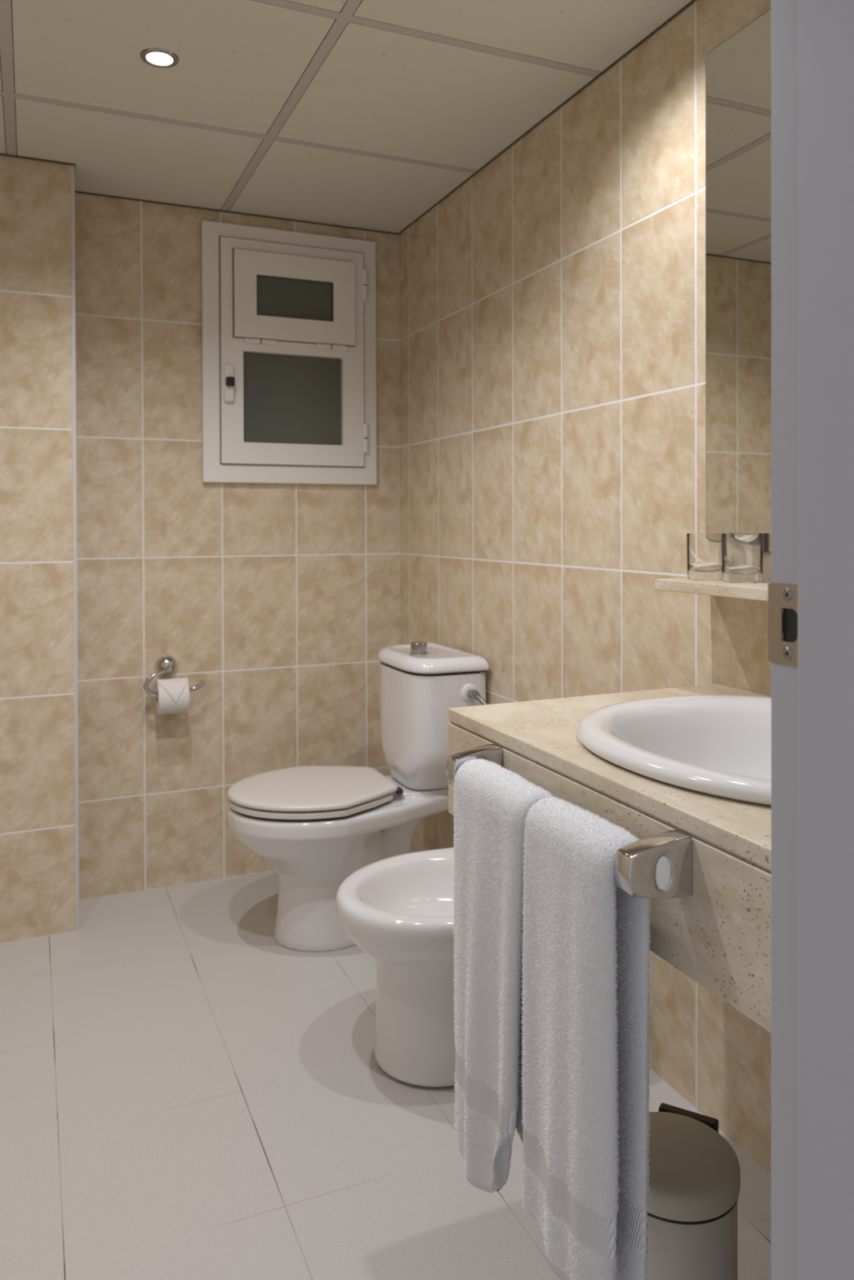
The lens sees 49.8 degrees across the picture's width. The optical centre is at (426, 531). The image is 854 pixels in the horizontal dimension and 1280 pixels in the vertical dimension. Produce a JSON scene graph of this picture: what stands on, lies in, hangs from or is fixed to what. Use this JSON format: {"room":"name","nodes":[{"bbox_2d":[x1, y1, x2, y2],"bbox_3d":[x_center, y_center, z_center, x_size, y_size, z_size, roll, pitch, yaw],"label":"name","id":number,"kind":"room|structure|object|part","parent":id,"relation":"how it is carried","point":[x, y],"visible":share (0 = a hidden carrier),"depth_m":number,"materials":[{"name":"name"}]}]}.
{"room":"bathroom","nodes":[
{"label":"bathroom","id":0,"kind":"room"},
{"bbox_2d":[0,155,75,942],"bbox_3d":[-1.505,0.049,2.734,0.840,2.328,0.240,0,1,-23],"label":"wall","id":1,"kind":"structure","parent":0,"point":[37,785],"depth_m":2.75,"materials":[{"name":"tile"}]},
{"bbox_2d":[71,164,79,930],"bbox_3d":[-1.068,0.052,2.794,0.011,2.319,0.011,0,1,-23],"label":"trim","id":2,"kind":"structure","parent":1,"relation":"attached to","point":[73,186],"depth_m":2.79,"materials":[{"name":"white"}]},
{"bbox_2d":[75,192,399,899],"bbox_3d":[-0.718,0.042,3.258,1.300,2.328,0.100,0,1,-23],"label":"wall","id":3,"kind":"structure","parent":0,"point":[282,598],"depth_m":3.16,"materials":[{"name":"tile"}]},
{"bbox_2d":[142,654,204,697],"bbox_3d":[-0.856,0.483,3.106,0.202,0.130,0.076,0,1,-23],"label":"toilet paper holder","id":4,"kind":"object","parent":3,"relation":"attached to","point":[166,664],"visible":0.84,"depth_m":3.10,"materials":[{"name":"silver metal"}]},
{"bbox_2d":[154,677,189,714],"bbox_3d":[-0.851,0.547,3.074,0.099,0.116,0.118,0,1,-23],"label":"toilet paper roll","id":5,"kind":"object","parent":4,"relation":"on","point":[173,694],"visible":0.98,"depth_m":3.03,"materials":[{"name":"white paper"}]},
{"bbox_2d":[200,220,376,484],"bbox_3d":[-0.472,-0.621,3.265,0.633,0.897,0.070,0,1,-23],"label":"window","id":6,"kind":"structure","parent":3,"relation":"in","point":[289,390],"depth_m":3.27,"materials":[{"name":"white paint"}]},
{"bbox_3d":[-0.480,-0.472,3.294,0.361,0.316,0.004,0,1,-23],"label":"casement pane","id":7,"kind":"part","parent":6,"relation":"part of","materials":[{"name":"grey glass"}]},
{"bbox_2d":[232,248,355,346],"bbox_3d":[-0.466,-0.827,3.268,0.446,0.309,0.026,0,1,-23],"label":"vent","id":8,"kind":"object","parent":6,"relation":"attached to","point":[268,311],"depth_m":3.26,"materials":[{"name":"white metal"}]},
{"bbox_2d":[0,0,691,233],"bbox_3d":[-0.490,-1.154,1.823,2.200,0.100,2.899,0,1,-23],"label":"ceiling","id":9,"kind":"structure","parent":0,"point":[376,91],"depth_m":2.32,"materials":[{"name":"white paint"}]},
{"bbox_2d":[139,48,179,67],"bbox_3d":[-0.623,-1.104,2.147,0.088,0.005,0.088,0,1,-23],"label":"recessed light","id":10,"kind":"object","parent":9,"relation":"in","point":[156,57],"visible":1,"depth_m":2.14,"materials":[{"name":"white glass"}]},
{"bbox_2d":[0,0,600,210],"bbox_3d":[-0.509,-1.106,1.870,2.000,0.004,2.599,0,1,-23],"label":"ceiling grid","id":11,"kind":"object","parent":9,"relation":"attached to","point":[345,15],"depth_m":2.23,"materials":[{"name":"grey paint"}]},
{"bbox_2d":[0,869,770,1279],"bbox_3d":[-0.126,1.274,1.018,2.200,0.100,4.700,0,1,-23],"label":"floor","id":12,"kind":"structure","parent":0,"point":[187,1092],"depth_m":1.89,"materials":[{"name":"tile"}]},
{"bbox_2d":[226,641,488,951],"bbox_3d":[-0.234,0.779,2.813,0.741,0.859,0.446,0,1,-23],"label":"toilet","id":13,"kind":"object","parent":12,"relation":"on","point":[317,826],"visible":0.8,"depth_m":2.71,"materials":[{"name":"white ceramic"}]},
{"bbox_3d":[-0.357,0.787,2.760,0.470,0.017,0.442,0,1,-23],"label":"seat","id":14,"kind":"part","parent":13,"relation":"part of","materials":[{"name":"white plastic"}]},
{"bbox_3d":[-0.351,0.763,2.762,0.487,0.019,0.446,0,1,-23],"label":"lid","id":15,"kind":"part","parent":13,"relation":"part of","materials":[{"name":"white plastic"}]},
{"bbox_3d":[-0.240,0.998,2.812,0.726,0.420,0.443,0,1,-23],"label":"bowl","id":16,"kind":"part","parent":13,"relation":"part of","materials":[{"name":"white ceramic"}]},
{"bbox_3d":[-0.005,0.396,2.909,0.238,0.042,0.408,0,1,-23],"label":"cistern lid","id":17,"kind":"part","parent":13,"relation":"part of","materials":[{"name":"white ceramic"}]},
{"bbox_2d":[335,847,455,1087],"bbox_3d":[0.093,1.014,2.168,0.625,0.399,0.446,0,1,-23],"label":"bidet","id":18,"kind":"object","parent":12,"relation":"on","point":[398,910],"visible":0.4,"depth_m":2.01,"materials":[{"name":"white ceramic"}]},
{"bbox_2d":[646,1102,740,1279],"bbox_3d":[0.367,1.058,1.356,0.208,0.322,0.196,0,1,-23],"label":"pedal bin","id":19,"kind":"object","parent":12,"relation":"on","point":[694,1175],"visible":0.73,"depth_m":1.27,"materials":[{"name":"white metal"}]},
{"bbox_3d":[0.359,0.918,1.348,0.189,0.041,0.189,0,1,-23],"label":"bin lid","id":20,"kind":"part","parent":19,"relation":"part of","materials":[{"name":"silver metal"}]},
{"bbox_2d":[399,0,771,1173],"bbox_3d":[0.478,0.047,2.249,0.100,2.328,2.899,0,1,-23],"label":"wall","id":21,"kind":"structure","parent":0,"point":[552,304],"depth_m":2.29,"materials":[{"name":"tile"}]},
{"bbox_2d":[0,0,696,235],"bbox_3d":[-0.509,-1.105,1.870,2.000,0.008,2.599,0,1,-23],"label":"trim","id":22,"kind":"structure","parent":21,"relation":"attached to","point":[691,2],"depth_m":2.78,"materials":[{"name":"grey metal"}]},
{"bbox_2d":[466,688,488,705],"bbox_3d":[0.178,0.603,2.710,0.136,0.267,0.058,0,1,24],"label":"supply hose","id":23,"kind":"object","parent":21,"relation":"attached to","point":[473,694],"visible":0.38,"depth_m":2.71,"materials":[{"name":"grey metal"}]},
{"bbox_2d":[448,684,771,1032],"bbox_3d":[0.482,0.406,1.361,0.600,0.186,0.855,0,1,-23],"label":"countertop","id":24,"kind":"structure","parent":21,"relation":"attached to","point":[718,935],"depth_m":1.07,"materials":[{"name":"stone"}]},
{"bbox_2d":[446,743,691,899],"bbox_3d":[0.163,0.372,1.232,0.086,0.067,0.478,0,1,-23],"label":"towel rail","id":25,"kind":"object","parent":24,"relation":"attached to","point":[659,865],"visible":0.59,"depth_m":1.02,"materials":[{"name":"silver metal"}]},
{"bbox_2d":[452,757,555,1193],"bbox_3d":[0.103,0.637,1.314,0.097,0.596,0.227,0,1,-23],"label":"bath towel","id":26,"kind":"object","parent":25,"relation":"hanging from","point":[492,802],"visible":0.8,"depth_m":1.29,"materials":[{"name":"white fabric"}]},
{"bbox_2d":[520,795,651,1279],"bbox_3d":[0.187,0.631,1.122,0.095,0.581,0.201,0,1,-23],"label":"bath towel","id":27,"kind":"object","parent":25,"relation":"hanging from","point":[585,993],"visible":0.98,"depth_m":1.07,"materials":[{"name":"white fabric"}]},
{"bbox_2d":[575,694,771,805],"bbox_3d":[0.502,0.366,1.320,0.536,0.156,0.622,0,1,-23],"label":"washbasin","id":28,"kind":"object","parent":24,"relation":"in","point":[717,745],"visible":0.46,"depth_m":1.51,"materials":[{"name":"white ceramic"}]},
{"bbox_2d":[654,577,771,600],"bbox_3d":[0.686,0.106,1.466,0.139,0.022,0.858,0,1,-23],"label":"wall shelf","id":29,"kind":"object","parent":21,"relation":"attached to","point":[753,591],"visible":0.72,"depth_m":1.68,"materials":[{"name":"stone"}]},
{"bbox_2d":[686,533,721,580],"bbox_3d":[0.549,0.048,1.809,0.075,0.090,0.075,0,1,-23],"label":"drinking glass","id":30,"kind":"object","parent":29,"relation":"on","point":[704,554],"visible":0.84,"depth_m":1.78,"materials":[{"name":"clear glass"}]},
{"bbox_2d":[720,533,763,582],"bbox_3d":[0.592,0.049,1.729,0.075,0.090,0.075,0,1,-23],"label":"drinking glass","id":31,"kind":"object","parent":29,"relation":"on","point":[742,554],"visible":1,"depth_m":1.70,"materials":[{"name":"clear glass"}]},
{"bbox_2d":[705,8,771,552],"bbox_3d":[0.744,-0.467,1.491,0.006,1.013,0.864,0,1,-23],"label":"wall mirror","id":32,"kind":"object","parent":21,"relation":"attached to","point":[738,70],"visible":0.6,"depth_m":1.79,"materials":[{"name":"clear mirror"}]},
{"bbox_3d":[0.044,0.016,0.603,2.000,2.422,0.180,0,1,-23],"label":"wall","id":33,"kind":"structure","parent":0,"visible":0},
{"bbox_2d":[767,0,853,1279],"bbox_3d":[-0.066,0.163,0.559,0.941,2.130,0.182,0,1,-23],"label":"door frame","id":34,"kind":"structure","parent":33,"relation":"in","point":[811,590],"depth_m":0.75,"materials":[{"name":"grey paint"}]},
{"bbox_3d":[0.311,0.080,0.795,0.001,0.070,0.045,0,1,-23],"label":"strike plate","id":35,"kind":"part","parent":34,"relation":"part of","materials":[{"name":"silver metal"}]}
]}

